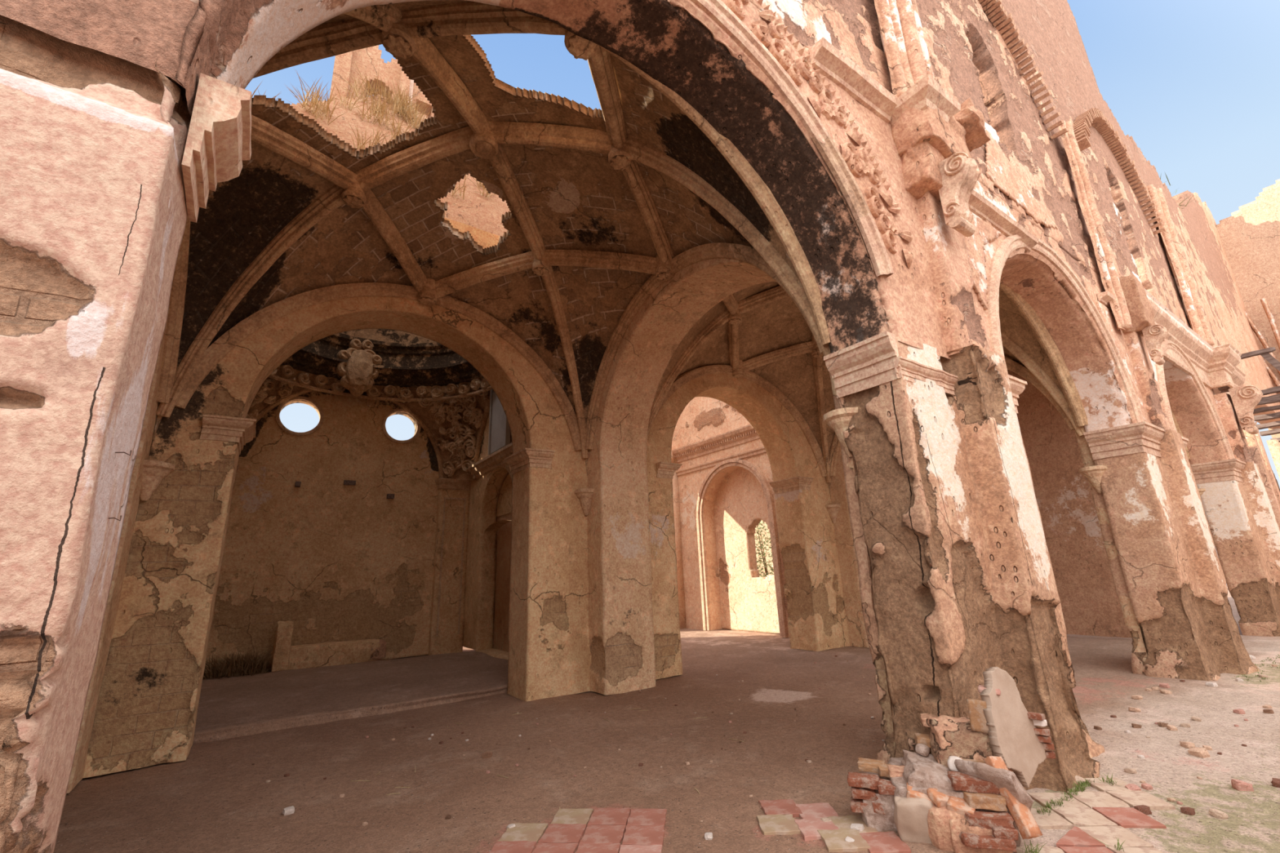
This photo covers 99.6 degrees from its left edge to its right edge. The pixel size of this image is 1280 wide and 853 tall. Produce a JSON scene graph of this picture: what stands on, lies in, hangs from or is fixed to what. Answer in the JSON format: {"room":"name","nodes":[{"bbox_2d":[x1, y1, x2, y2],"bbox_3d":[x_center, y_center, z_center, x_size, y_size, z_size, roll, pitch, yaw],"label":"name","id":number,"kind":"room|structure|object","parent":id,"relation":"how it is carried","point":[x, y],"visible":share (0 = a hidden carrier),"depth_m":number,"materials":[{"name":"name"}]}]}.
{"room":"ruins","nodes":[
{"label":"ruins","id":0,"kind":"room"},
{"bbox_2d":[66,302,169,793],"bbox_3d":[-4.191,-0.799,3.695,0.891,7.008,4.814,8,-18,-34],"label":"wall","id":1,"kind":"structure","parent":0,"point":[150,417],"depth_m":5.15,"materials":[{"name":"paint"}]},
{"bbox_2d":[203,389,462,679],"bbox_3d":[-6.796,1.567,12.354,5.710,7.212,0.356,8,-18,-34],"label":"wall","id":2,"kind":"structure","parent":0,"point":[330,557],"depth_m":11.93,"materials":[{"name":"paint"}]},
{"bbox_2d":[275,395,324,435],"bbox_3d":[-7.600,-0.236,12.100,0.923,0.920,0.075,8,-18,-34],"label":"window","id":3,"kind":"structure","parent":2,"relation":"in","point":[316,404],"depth_m":12.09,"materials":[{"name":"stone"}]},
{"bbox_2d":[343,480,355,485],"bbox_3d":[-6.613,1.283,12.327,0.245,0.105,0.082,8,-18,-34],"label":"putlog timber","id":4,"kind":"object","parent":2,"relation":"attached to","point":[345,482],"visible":1,"depth_m":12.29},
{"bbox_2d":[382,408,420,443],"bbox_3d":[-5.856,-0.012,13.285,0.893,0.886,0.072,8,-18,-34],"label":"window","id":5,"kind":"structure","parent":2,"relation":"in","point":[384,428],"depth_m":13.20,"materials":[{"name":"stone"}]},
{"bbox_2d":[83,217,849,777],"bbox_3d":[-6.892,-1.700,6.083,39.011,10.213,11.810,8,-18,-34],"label":"wall","id":6,"kind":"structure","parent":0,"point":[146,711],"depth_m":7.73,"materials":[{"name":"paint"}]},
{"bbox_2d":[199,414,256,454],"bbox_3d":[-4.827,0.114,6.361,0.486,0.261,0.847,8,-18,-34],"label":"trim","id":7,"kind":"structure","parent":6,"relation":"attached to","point":[242,431],"depth_m":6.09,"materials":[{"name":"stone"}]},
{"bbox_2d":[245,328,493,480],"bbox_3d":[-5.230,-1.737,10.749,7.029,4.585,7.003,11,-20,-41],"label":"dome","id":8,"kind":"object","parent":6,"relation":"on","point":[447,396],"visible":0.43,"depth_m":13.00,"materials":[{"name":"paint"}]},
{"bbox_2d":[289,93,510,236],"bbox_3d":[-5.310,-4.261,11.411,6.616,5.426,6.621,8,-18,-34],"label":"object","id":9,"kind":"structure","parent":6,"relation":"on","point":[477,211],"depth_m":9.60,"materials":[{"name":"stone"}]},
{"bbox_2d":[251,65,494,199],"bbox_3d":[-4.803,-5.599,9.977,4.366,3.872,2.967,8,-18,-34],"label":"dry grass","id":10,"kind":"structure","parent":9,"relation":"on","point":[401,107],"depth_m":10.12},
{"bbox_2d":[328,44,434,118],"bbox_3d":[-5.390,-7.756,11.844,2.218,3.623,0.625,8,-18,-34],"label":"wall","id":11,"kind":"structure","parent":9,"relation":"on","point":[368,60],"depth_m":11.41,"materials":[{"name":"stone"}]},
{"bbox_2d":[139,0,857,515],"bbox_3d":[-1.708,-1.501,5.687,5.563,4.186,5.113,8,-18,-34],"label":"vault","id":12,"kind":"object","parent":6,"relation":"attached to","point":[606,205],"visible":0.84,"depth_m":6.21,"materials":[{"name":"stone"}]},
{"bbox_2d":[504,448,555,474],"bbox_3d":[-1.732,0.563,8.449,0.487,0.262,0.845,8,-18,-34],"label":"trim","id":13,"kind":"structure","parent":6,"relation":"attached to","point":[526,458],"depth_m":8.24,"materials":[{"name":"stone"}]},
{"bbox_2d":[656,462,682,478],"bbox_3d":[0.327,0.863,9.836,0.484,0.261,0.843,8,-18,-34],"label":"trim","id":14,"kind":"structure","parent":6,"relation":"attached to","point":[664,469],"depth_m":9.53,"materials":[{"name":"stone"}]},
{"bbox_2d":[768,475,813,493],"bbox_3d":[3.324,1.298,11.855,0.483,0.262,0.843,8,-18,-34],"label":"trim","id":15,"kind":"structure","parent":6,"relation":"attached to","point":[798,482],"depth_m":11.69,"materials":[{"name":"stone"}]},
{"bbox_2d":[647,281,1107,523],"bbox_3d":[3.365,-0.761,9.110,5.634,4.184,5.111,8,-18,-34],"label":"vault","id":16,"kind":"object","parent":6,"relation":"attached to","point":[757,334],"visible":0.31,"depth_m":10.39,"materials":[{"name":"stone"}]},
{"bbox_2d":[1170,408,1205,496],"bbox_3d":[8.442,-0.025,12.532,5.566,4.187,5.110,8,-18,-34],"label":"vault","id":17,"kind":"object","parent":6,"relation":"attached to","point":[1201,491],"visible":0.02,"depth_m":11.73,"materials":[{"name":"stone"}]},
{"bbox_2d":[462,411,512,660],"bbox_3d":[-2.479,1.267,11.780,0.810,7.256,5.610,8,-18,-34],"label":"wall","id":18,"kind":"structure","parent":0,"point":[477,635],"depth_m":12.63,"materials":[{"name":"paint"}]},
{"bbox_2d":[468,442,512,480],"bbox_3d":[-2.813,0.573,11.527,0.200,0.340,5.250,8,-18,-34],"label":"crown molding","id":19,"kind":"structure","parent":18,"relation":"attached to","point":[495,460],"depth_m":12.26,"materials":[{"name":"stone"}]},
{"bbox_2d":[483,473,512,536],"bbox_3d":[-3.000,1.659,12.111,0.300,1.409,1.980,8,-18,-34],"label":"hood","id":20,"kind":"object","parent":18,"relation":"attached to","point":[504,501],"visible":0.56,"depth_m":12.57,"materials":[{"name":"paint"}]},
{"bbox_2d":[488,389,510,454],"bbox_3d":[-3.176,-0.254,12.244,0.100,1.620,1.080,8,-18,-34],"label":"window","id":21,"kind":"structure","parent":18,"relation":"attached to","point":[499,426],"depth_m":12.28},
{"bbox_2d":[493,512,511,652],"bbox_3d":[-0.160,0.031,14.136,6.180,10.612,6.114,8,-18,-34],"label":"wall","id":22,"kind":"structure","parent":0,"point":[503,551],"depth_m":12.17,"materials":[{"name":"paint"}]},
{"bbox_2d":[0,0,1279,464],"bbox_3d":[1.919,-5.023,5.942,52.564,15.887,0.609,8,-18,-34],"label":"wall","id":23,"kind":"structure","parent":0,"point":[677,43],"depth_m":5.03,"materials":[{"name":"paint"}]},
{"bbox_2d":[691,0,893,276],"bbox_3d":[0.418,-2.347,3.659,4.029,1.815,0.082,8,-18,-34],"label":"trim","id":24,"kind":"structure","parent":23,"relation":"attached to","point":[717,10],"depth_m":4.38,"materials":[{"name":"stone"}]},
{"bbox_2d":[724,0,912,269],"bbox_3d":[1.534,-2.549,4.525,2.312,2.110,0.069,8,-18,-34],"label":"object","id":25,"kind":"object","parent":23,"relation":"attached to","point":[857,160],"visible":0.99,"depth_m":4.63,"materials":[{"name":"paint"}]},
{"bbox_2d":[808,36,897,124],"bbox_3d":[2.007,-3.170,4.987,1.167,0.193,0.158,8,-18,-34],"label":"crown molding","id":26,"kind":"structure","parent":23,"relation":"attached to","point":[835,65],"depth_m":4.92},
{"bbox_2d":[889,73,990,202],"bbox_3d":[3.069,-2.766,5.479,1.344,1.156,0.623,8,-18,-34],"label":"entablature","id":27,"kind":"object","parent":23,"relation":"attached to","point":[929,126],"visible":0.84,"depth_m":5.20,"materials":[{"name":"stone"}]},
{"bbox_2d":[874,0,933,97],"bbox_3d":[2.874,-5.085,6.114,1.085,3.829,0.214,8,-18,-34],"label":"pilaster","id":28,"kind":"object","parent":27,"relation":"on","point":[904,46],"visible":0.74,"depth_m":5.70,"materials":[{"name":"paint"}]},
{"bbox_2d":[938,151,982,236],"bbox_3d":[3.053,-2.196,5.099,0.313,0.737,0.322,8,-18,-34],"label":"bracket","id":29,"kind":"object","parent":27,"relation":"attached to","point":[960,174],"visible":1,"depth_m":5.07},
{"bbox_2d":[916,191,989,355],"bbox_3d":[3.016,-1.438,5.220,0.593,1.714,0.160,8,-18,-34],"label":"wall","id":30,"kind":"structure","parent":23,"relation":"attached to","point":[953,277],"depth_m":5.13,"materials":[{"name":"paint"}]},
{"bbox_2d":[964,210,1001,310],"bbox_3d":[3.847,-1.775,5.974,1.285,1.326,0.043,8,-18,-34],"label":"field","id":31,"kind":"object","parent":23,"relation":"attached to","point":[984,233],"visible":0.69,"depth_m":5.82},
{"bbox_2d":[968,189,1038,252],"bbox_3d":[4.175,-2.441,6.334,2.085,0.138,0.140,8,-18,-34],"label":"crown molding","id":32,"kind":"structure","parent":23,"relation":"attached to","point":[980,206],"depth_m":6.35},
{"bbox_2d":[985,129,1057,229],"bbox_3d":[5.231,-3.353,7.452,2.324,1.045,0.027,8,-18,-34],"label":"field","id":33,"kind":"object","parent":23,"relation":"attached to","point":[1000,171],"visible":0.94,"depth_m":7.22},
{"bbox_2d":[977,0,1069,139],"bbox_3d":[5.178,-6.137,8.135,4.894,1.966,0.241,8,-18,-34],"label":"arch","id":34,"kind":"object","parent":23,"relation":"attached to","point":[1003,22],"visible":0.98,"depth_m":8.91,"materials":[{"name":"brick"}]},
{"bbox_2d":[987,234,1144,422],"bbox_3d":[5.471,-1.363,6.991,4.676,2.295,0.082,8,-18,-34],"label":"trim","id":35,"kind":"structure","parent":23,"relation":"attached to","point":[1009,244],"depth_m":7.29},
{"bbox_2d":[1056,120,1133,333],"bbox_3d":[7.524,-3.390,8.946,0.520,3.932,0.171,8,-18,-34],"label":"shaft","id":36,"kind":"object","parent":23,"relation":"attached to","point":[1103,253],"visible":0.98,"depth_m":8.82,"materials":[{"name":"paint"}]},
{"bbox_2d":[1096,290,1115,310],"bbox_3d":[7.419,-1.970,8.522,0.701,0.138,0.139,8,-18,-34],"label":"crown molding","id":37,"kind":"structure","parent":23,"relation":"attached to","point":[1104,297],"depth_m":8.38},
{"bbox_2d":[1073,107,1165,235],"bbox_3d":[10.150,-5.763,11.593,5.164,1.948,0.241,8,-18,-34],"label":"arch","id":38,"kind":"object","parent":23,"relation":"attached to","point":[1095,117],"visible":0.94,"depth_m":12.12,"materials":[{"name":"stone"}]},
{"bbox_2d":[1095,300,1148,422],"bbox_3d":[7.332,-0.961,8.234,0.926,1.883,0.038,8,-18,-34],"label":"trim","id":39,"kind":"object","parent":23,"relation":"attached to","point":[1108,317],"visible":0.66,"depth_m":8.34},
{"bbox_2d":[1118,274,1155,336],"bbox_3d":[8.125,-1.954,8.960,0.661,0.989,0.464,8,-18,-34],"label":"stump","id":40,"kind":"object","parent":23,"relation":"attached to","point":[1140,310],"visible":0.48,"depth_m":8.71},
{"bbox_2d":[1142,324,1168,364],"bbox_3d":[8.263,-1.309,8.605,0.265,0.617,0.270,8,-18,-34],"label":"bracket","id":41,"kind":"object","parent":40,"relation":"attached to","point":[1154,335],"visible":1,"depth_m":8.58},
{"bbox_2d":[1123,331,1172,430],"bbox_3d":[8.150,-0.788,8.711,0.565,1.906,0.157,8,-18,-34],"label":"wall","id":42,"kind":"structure","parent":23,"relation":"attached to","point":[1152,396],"depth_m":8.61,"materials":[{"name":"paint"}]},
{"bbox_2d":[1145,184,1214,346],"bbox_3d":[13.035,-3.892,13.046,1.135,4.230,0.243,8,-18,-34],"label":"shaft","id":43,"kind":"object","parent":23,"relation":"attached to","point":[1187,290],"visible":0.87,"depth_m":12.81,"materials":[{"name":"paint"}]},
{"bbox_2d":[1144,288,1245,395],"bbox_3d":[12.097,-1.462,11.470,8.509,0.930,0.553,8,-18,-34],"label":"crown molding","id":44,"kind":"structure","parent":23,"relation":"attached to","point":[1215,366],"depth_m":11.58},
{"bbox_2d":[1240,346,1275,359],"bbox_3d":[14.282,-1.669,12.690,0.156,0.121,0.850,8,-18,-34],"label":"beam","id":45,"kind":"structure","parent":44,"relation":"on","point":[1256,353],"depth_m":12.55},
{"bbox_2d":[1260,352,1279,371],"bbox_3d":[14.525,-1.296,12.241,0.100,0.985,0.479,5,-17,-23],"label":"post","id":46,"kind":"object","parent":45,"relation":"attached to","point":[1267,356],"visible":1,"depth_m":12.37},
{"bbox_2d":[1155,340,1235,459],"bbox_3d":[10.567,-0.585,10.405,4.522,2.222,0.099,8,-18,-34],"label":"trim","id":47,"kind":"structure","parent":23,"relation":"attached to","point":[1165,345],"depth_m":11.05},
{"bbox_2d":[1213,392,1254,463],"bbox_3d":[13.161,0.073,11.994,0.575,1.622,0.237,8,-18,-34],"label":"wall","id":48,"kind":"structure","parent":23,"relation":"attached to","point":[1235,434],"depth_m":11.88,"materials":[{"name":"paint"}]},
{"bbox_2d":[1228,385,1262,434],"bbox_3d":[13.358,-0.375,11.801,0.445,1.043,0.454,8,-18,-34],"label":"bracket","id":49,"kind":"object","parent":48,"relation":"attached to","point":[1246,398],"visible":1,"depth_m":11.76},
{"bbox_2d":[1244,297,1279,386],"bbox_3d":[23.133,-2.269,19.316,0.631,5.034,2.690,8,-18,-34],"label":"wooden poles","id":50,"kind":"object","parent":23,"relation":"attached to","point":[1264,304],"visible":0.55,"depth_m":19.74,"materials":[{"name":"wood"}]},
{"bbox_2d":[1253,404,1279,413],"bbox_3d":[14.357,-0.374,12.479,0.212,0.107,0.752,8,-18,-34],"label":"beam","id":51,"kind":"structure","parent":23,"relation":"attached to","point":[1264,409],"depth_m":12.38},
{"bbox_2d":[1255,420,1279,429],"bbox_3d":[16.326,-0.171,13.297,0.242,0.139,1.805,8,-18,-34],"label":"beam","id":52,"kind":"structure","parent":23,"relation":"attached to","point":[1274,424],"depth_m":13.71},
{"bbox_2d":[1257,394,1279,405],"bbox_3d":[14.283,-0.740,11.498,0.184,0.172,2.415,8,-18,-34],"label":"beam","id":53,"kind":"structure","parent":23,"relation":"attached to","point":[1273,398],"depth_m":11.93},
{"bbox_2d":[1261,386,1279,395],"bbox_3d":[14.238,-0.917,11.511,0.179,0.135,2.414,8,-18,-34],"label":"beam","id":54,"kind":"structure","parent":53,"relation":"on","point":[1274,389],"depth_m":11.89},
{"bbox_2d":[1259,428,1279,435],"bbox_3d":[17.482,-0.002,14.072,0.236,0.142,1.813,8,-18,-34],"label":"beam","id":55,"kind":"structure","parent":23,"relation":"attached to","point":[1276,431],"depth_m":14.58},
{"bbox_2d":[53,586,1279,852],"bbox_3d":[8.489,5.179,14.040,48.800,0.047,33.000,8,-18,-34],"label":"floor","id":56,"kind":"structure","parent":0,"point":[214,800],"depth_m":4.78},
{"bbox_2d":[0,14,251,852],"bbox_3d":[-2.526,0.263,1.113,2.398,3.580,0.585,8,-18,-34],"label":"pier","id":57,"kind":"object","parent":56,"relation":"on","point":[104,162],"visible":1,"depth_m":1.61,"materials":[{"name":"paint"}]},
{"bbox_2d":[202,648,272,679],"bbox_3d":[-7.495,4.440,10.057,1.866,0.500,1.829,5,-17,-23],"label":"brush pile","id":58,"kind":"object","parent":56,"relation":"on","point":[240,666],"visible":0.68,"depth_m":9.95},
{"bbox_2d":[271,620,293,671],"bbox_3d":[-6.901,4.289,10.427,0.289,1.027,0.373,8,-18,-34],"label":"stone post","id":59,"kind":"object","parent":56,"relation":"on","point":[282,643],"visible":0.8,"depth_m":10.31,"materials":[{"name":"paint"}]},
{"bbox_2d":[282,805,294,815],"bbox_3d":[-2.598,2.845,3.996,0.078,0.052,0.075,10,-19,-37],"label":"stone","id":60,"kind":"object","parent":56,"relation":"on","point":[290,810],"depth_m":3.98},
{"bbox_2d":[266,639,386,670],"bbox_3d":[-6.390,4.744,11.094,2.113,0.597,0.618,8,-18,-34],"label":"altar base","id":61,"kind":"object","parent":56,"relation":"on","point":[344,652],"visible":0.68,"depth_m":10.96,"materials":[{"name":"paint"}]},
{"bbox_2d":[192,651,508,743],"bbox_3d":[-4.619,4.281,8.819,7.155,0.321,4.789,8,-18,-34],"label":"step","id":62,"kind":"structure","parent":56,"relation":"on","point":[235,706],"depth_m":7.97,"materials":[{"name":"stone"}]},
{"bbox_2d":[428,477,471,655],"bbox_3d":[-4.597,3.292,13.025,0.836,4.099,0.288,8,-18,-34],"label":"pilaster","id":63,"kind":"object","parent":56,"relation":"on","point":[449,580],"visible":0.99,"depth_m":12.98,"materials":[{"name":"paint"}]},
{"bbox_2d":[481,751,492,758],"bbox_3d":[-1.446,3.108,5.111,0.097,0.058,0.076,-4,-15,7],"label":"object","id":64,"kind":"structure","parent":56,"relation":"on","point":[487,754],"depth_m":5.08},
{"bbox_2d":[488,807,666,852],"bbox_3d":[-0.369,2.639,3.492,1.068,0.044,0.797,-3,-15,4],"label":"floor","id":65,"kind":"structure","parent":56,"relation":"on","point":[633,834],"depth_m":3.49,"materials":[{"name":"tile"}]},
{"bbox_2d":[671,452,686,628],"bbox_3d":[0.990,3.428,16.850,0.454,5.404,0.507,8,-18,-34],"label":"pilaster","id":66,"kind":"object","parent":56,"relation":"on","point":[682,622],"visible":0.26,"depth_m":16.64,"materials":[{"name":"paint"}]},
{"bbox_2d":[704,832,712,839],"bbox_3d":[0.430,2.579,3.398,0.053,0.040,0.055,-5,-16,11],"label":"stone","id":67,"kind":"object","parent":56,"relation":"on","point":[708,836],"depth_m":3.38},
{"bbox_2d":[756,799,911,852],"bbox_3d":[1.183,2.584,3.509,0.814,0.038,0.804,-2,-15,0],"label":"floor","id":68,"kind":"structure","parent":56,"relation":"on","point":[834,841],"depth_m":3.44,"materials":[{"name":"tile"}]},
{"bbox_2d":[850,823,864,831],"bbox_3d":[1.374,2.542,3.416,0.077,0.054,0.074,-16,-21,42],"label":"stone","id":69,"kind":"object","parent":56,"relation":"on","point":[859,827],"depth_m":3.40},
{"bbox_2d":[847,712,1033,852],"bbox_3d":[1.866,2.285,3.490,1.008,0.680,0.857,-7,-16,17],"label":"rubble","id":70,"kind":"object","parent":56,"relation":"on","point":[879,793],"visible":0.94,"depth_m":3.31,"materials":[{"name":"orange brick"}]},
{"bbox_2d":[906,782,934,804],"bbox_3d":[1.731,2.284,3.345,0.167,0.109,0.127,-7,-16,18],"label":"brick","id":71,"kind":"object","parent":70,"relation":"on","point":[910,793],"visible":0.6,"depth_m":3.32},
{"bbox_2d":[915,743,929,756],"bbox_3d":[1.909,2.184,3.653,0.092,0.074,0.084,8,-18,-34],"label":"stone","id":72,"kind":"object","parent":70,"relation":"on","point":[922,749],"visible":1,"depth_m":3.63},
{"bbox_2d":[926,787,950,807],"bbox_3d":[1.833,2.255,3.281,0.152,0.093,0.116,0,-15,-8],"label":"brick","id":73,"kind":"object","parent":70,"relation":"on","point":[940,799],"visible":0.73,"depth_m":3.26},
{"bbox_2d":[946,755,962,771],"bbox_3d":[2.017,2.159,3.446,0.101,0.100,0.100,-10,-17,26],"label":"stone","id":74,"kind":"object","parent":70,"relation":"on","point":[951,765],"visible":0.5,"depth_m":3.43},
{"bbox_2d":[946,795,976,815],"bbox_3d":[1.903,2.260,3.202,0.150,0.096,0.129,-13,-19,35],"label":"brick","id":75,"kind":"object","parent":70,"relation":"on","point":[957,805],"visible":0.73,"depth_m":3.18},
{"bbox_2d":[967,698,988,733],"bbox_3d":[2.203,1.874,3.508,0.114,0.189,0.068,-16,-21,42],"label":"brick","id":76,"kind":"object","parent":70,"relation":"on","point":[978,722],"visible":0.88,"depth_m":3.49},
{"bbox_2d":[982,755,1042,839],"bbox_3d":[2.189,2.174,3.185,0.112,0.380,0.260,1,-16,-11],"label":"brick","id":77,"kind":"object","parent":70,"relation":"on","point":[1027,825],"visible":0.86,"depth_m":3.11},
{"bbox_2d":[979,666,1046,787],"bbox_3d":[2.406,1.939,3.510,0.663,0.811,0.144,6,-17,-27],"label":"slab","id":78,"kind":"object","parent":70,"relation":"on","point":[1012,736],"visible":0.84,"depth_m":3.47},
{"bbox_2d":[977,684,1000,695],"bbox_3d":[2.312,1.745,3.581,0.129,0.057,0.139,-11,-18,29],"label":"fragment","id":79,"kind":"object","parent":78,"relation":"on","point":[980,687],"visible":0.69,"depth_m":3.55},
{"bbox_2d":[823,331,1104,792],"bbox_3d":[2.850,1.081,4.687,2.356,3.488,1.214,8,-18,-34],"label":"pier","id":80,"kind":"object","parent":56,"relation":"on","point":[957,580],"visible":0.88,"depth_m":4.30,"materials":[{"name":"paint"}]},
{"bbox_2d":[1017,773,1128,852],"bbox_3d":[2.837,2.464,3.456,1.785,0.060,0.508,11,-20,-41],"label":"grass","id":81,"kind":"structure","parent":56,"relation":"on","point":[1086,782],"depth_m":3.67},
{"bbox_2d":[1075,775,1085,785],"bbox_3d":[3.234,2.621,4.003,0.086,0.057,0.103,-2,-15,-1],"label":"stone","id":82,"kind":"object","parent":56,"relation":"on","point":[1077,778],"depth_m":3.97,"materials":[{"name":"beige stone"}]},
{"bbox_2d":[1014,777,1175,852],"bbox_3d":[2.832,2.501,3.455,1.316,0.044,1.317,-4,-15,5],"label":"floor","id":83,"kind":"structure","parent":56,"relation":"on","point":[1108,835],"depth_m":3.42,"materials":[{"name":"tile"}]},
{"bbox_2d":[1124,768,1137,773],"bbox_3d":[3.776,2.652,4.164,0.057,0.048,0.068,4,-17,-22],"label":"stone","id":84,"kind":"object","parent":56,"relation":"on","point":[1132,771],"depth_m":4.15,"materials":[{"name":"beige stone"}]},
{"bbox_2d":[1124,783,1141,790],"bbox_3d":[3.488,2.572,3.821,0.080,0.065,0.076,-5,-16,11],"label":"stone","id":85,"kind":"object","parent":56,"relation":"on","point":[1130,786],"depth_m":3.82,"materials":[{"name":"pink stone"}]},
{"bbox_2d":[1133,804,1151,814],"bbox_3d":[3.271,2.497,3.524,0.082,0.057,0.076,-7,-16,18],"label":"floor stone","id":86,"kind":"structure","parent":56,"relation":"on","point":[1144,809],"depth_m":3.50,"materials":[{"name":"stone"}]},
{"bbox_2d":[1141,782,1153,790],"bbox_3d":[3.625,2.578,3.866,0.053,0.038,0.053,-2,-15,-2],"label":"stone","id":87,"kind":"object","parent":56,"relation":"on","point":[1146,786],"depth_m":3.85,"materials":[{"name":"pink stone"}]},
{"bbox_2d":[1075,421,1259,680],"bbox_3d":[7.984,1.845,8.210,2.444,3.492,1.022,7,-18,-29],"label":"pier","id":88,"kind":"object","parent":56,"relation":"on","point":[1167,563],"visible":0.95,"depth_m":7.68,"materials":[{"name":"paint"}]},
{"bbox_2d":[1166,724,1177,730],"bbox_3d":[5.052,2.866,5.135,0.065,0.054,0.070,-9,-16,22],"label":"stone","id":89,"kind":"object","parent":56,"relation":"on","point":[1171,727],"depth_m":5.12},
{"bbox_2d":[1179,741,1195,748],"bbox_3d":[4.708,2.741,4.651,0.076,0.059,0.083,-3,-15,3],"label":"stone","id":90,"kind":"object","parent":56,"relation":"on","point":[1186,744],"depth_m":4.63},
{"bbox_2d":[1180,806,1195,815],"bbox_3d":[3.523,2.474,3.478,0.069,0.050,0.063,5,-17,-26],"label":"floor stone","id":91,"kind":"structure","parent":56,"relation":"on","point":[1188,811],"depth_m":3.46,"materials":[{"name":"stone"}]},
{"bbox_2d":[1187,746,1210,758],"bbox_3d":[4.614,2.697,4.465,0.101,0.085,0.107,0,-15,-9],"label":"stone","id":92,"kind":"object","parent":56,"relation":"on","point":[1203,753],"depth_m":4.44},
{"bbox_2d":[1208,808,1228,819],"bbox_3d":[3.656,2.453,3.421,0.071,0.050,0.083,2,-16,-16],"label":"stone","id":93,"kind":"object","parent":56,"relation":"on","point":[1215,813],"depth_m":3.40,"materials":[{"name":"beige stone"}]},
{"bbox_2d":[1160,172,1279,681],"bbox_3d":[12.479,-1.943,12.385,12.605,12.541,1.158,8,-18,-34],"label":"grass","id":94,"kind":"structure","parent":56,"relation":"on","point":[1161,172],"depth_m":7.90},
{"bbox_2d":[1190,458,1279,636],"bbox_3d":[13.106,2.557,11.541,2.484,3.492,0.837,8,-18,-34],"label":"pier","id":95,"kind":"object","parent":56,"relation":"on","point":[1244,528],"visible":0.97,"depth_m":11.11,"materials":[{"name":"paint"}]},
{"bbox_2d":[1232,708,1245,714],"bbox_3d":[6.186,2.948,5.585,0.070,0.057,0.073,-1,-15,-3],"label":"stone","id":96,"kind":"object","parent":56,"relation":"on","point":[1240,711],"depth_m":5.56,"materials":[{"name":"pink stone"}]},
{"bbox_2d":[1231,778,1253,791],"bbox_3d":[4.235,2.531,3.801,0.099,0.078,0.095,-9,-17,23],"label":"floor stone","id":97,"kind":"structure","parent":56,"relation":"on","point":[1237,784],"depth_m":3.78,"materials":[{"name":"pink stone"}]},
{"bbox_2d":[1242,429,1279,528],"bbox_3d":[14.846,2.145,12.611,0.356,4.615,0.200,8,-18,-34],"label":"strip","id":98,"kind":"object","parent":56,"relation":"on","point":[1256,455],"visible":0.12,"depth_m":12.79,"materials":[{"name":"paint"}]},
{"bbox_2d":[1254,426,1279,505],"bbox_3d":[15.503,2.244,13.056,0.371,4.613,0.196,8,-18,-34],"label":"strip","id":99,"kind":"object","parent":56,"relation":"on","point":[1257,435],"visible":0.17,"depth_m":13.27,"materials":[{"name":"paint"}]},
{"bbox_2d":[1266,439,1279,478],"bbox_3d":[18.056,2.615,14.763,0.364,4.607,0.203,8,-18,-34],"label":"strip","id":100,"kind":"object","parent":56,"relation":"on","point":[1273,445],"visible":1,"depth_m":15.18,"materials":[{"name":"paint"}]},
{"bbox_2d":[1271,777,1279,787],"bbox_3d":[4.528,2.530,3.821,0.091,0.059,0.091,7,-18,-30],"label":"brick","id":101,"kind":"object","parent":56,"relation":"on","point":[1275,782],"depth_m":3.82,"materials":[{"name":"red brick"}]},
{"bbox_2d":[671,396,789,637],"bbox_3d":[2.881,2.025,15.399,0.799,7.214,5.613,8,-18,-34],"label":"wall","id":102,"kind":"structure","parent":0,"point":[735,502],"depth_m":15.71,"materials":[{"name":"paint"}]},
{"bbox_2d":[671,424,766,475],"bbox_3d":[2.433,0.607,15.505,0.240,0.860,5.600,8,-18,-34],"label":"crown molding","id":103,"kind":"structure","parent":102,"relation":"attached to","point":[747,433],"depth_m":15.78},
{"bbox_2d":[696,458,788,637],"bbox_3d":[2.602,3.192,14.822,0.100,4.664,3.000,8,-18,-34],"label":"trim","id":104,"kind":"structure","parent":102,"relation":"attached to","point":[746,464],"depth_m":14.88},
{"bbox_2d":[754,520,773,577],"bbox_3d":[4.113,4.216,17.150,2.038,3.873,2.959,12,-20,-41],"label":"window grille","id":105,"kind":"object","parent":102,"relation":"in","point":[762,545],"visible":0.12,"depth_m":17.13,"materials":[{"name":"brown"}]},
{"bbox_2d":[586,243,894,747],"bbox_3d":[0.856,-0.063,7.098,0.893,7.015,4.816,8,-18,-34],"label":"wall","id":106,"kind":"structure","parent":0,"point":[621,642],"depth_m":8.14,"materials":[{"name":"paint"}]},
{"bbox_2d":[754,520,773,577],"bbox_3d":[6.302,3.575,21.950,0.458,7.638,14.824,8,-18,-34],"label":"wall","id":107,"kind":"structure","parent":0,"point":[762,521],"depth_m":22.84,"materials":[{"name":"paint"}]},
{"bbox_2d":[830,355,1147,662],"bbox_3d":[5.960,0.679,10.537,0.891,7.015,4.816,8,-18,-34],"label":"wall","id":108,"kind":"structure","parent":0,"point":[847,561],"depth_m":11.34,"materials":[{"name":"paint"}]},
{"bbox_2d":[1007,369,1131,637],"bbox_3d":[9.140,1.145,12.683,0.033,7.015,4.822,8,-18,-34],"label":"wall","id":109,"kind":"structure","parent":0,"point":[1091,606],"depth_m":11.96,"materials":[{"name":"paint"}]},
{"bbox_2d":[1216,178,1279,444],"bbox_3d":[25.969,-4.498,17.215,0.880,19.047,9.660,8,-18,-34],"label":"wall","id":110,"kind":"structure","parent":0,"point":[1250,237],"depth_m":20.56,"materials":[{"name":"brick"}]},
{"bbox_2d":[1253,412,1279,421],"bbox_3d":[15.192,-0.342,12.497,0.260,0.145,1.755,8,-18,-34],"label":"beam","id":111,"kind":"structure","parent":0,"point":[1273,415],"depth_m":12.81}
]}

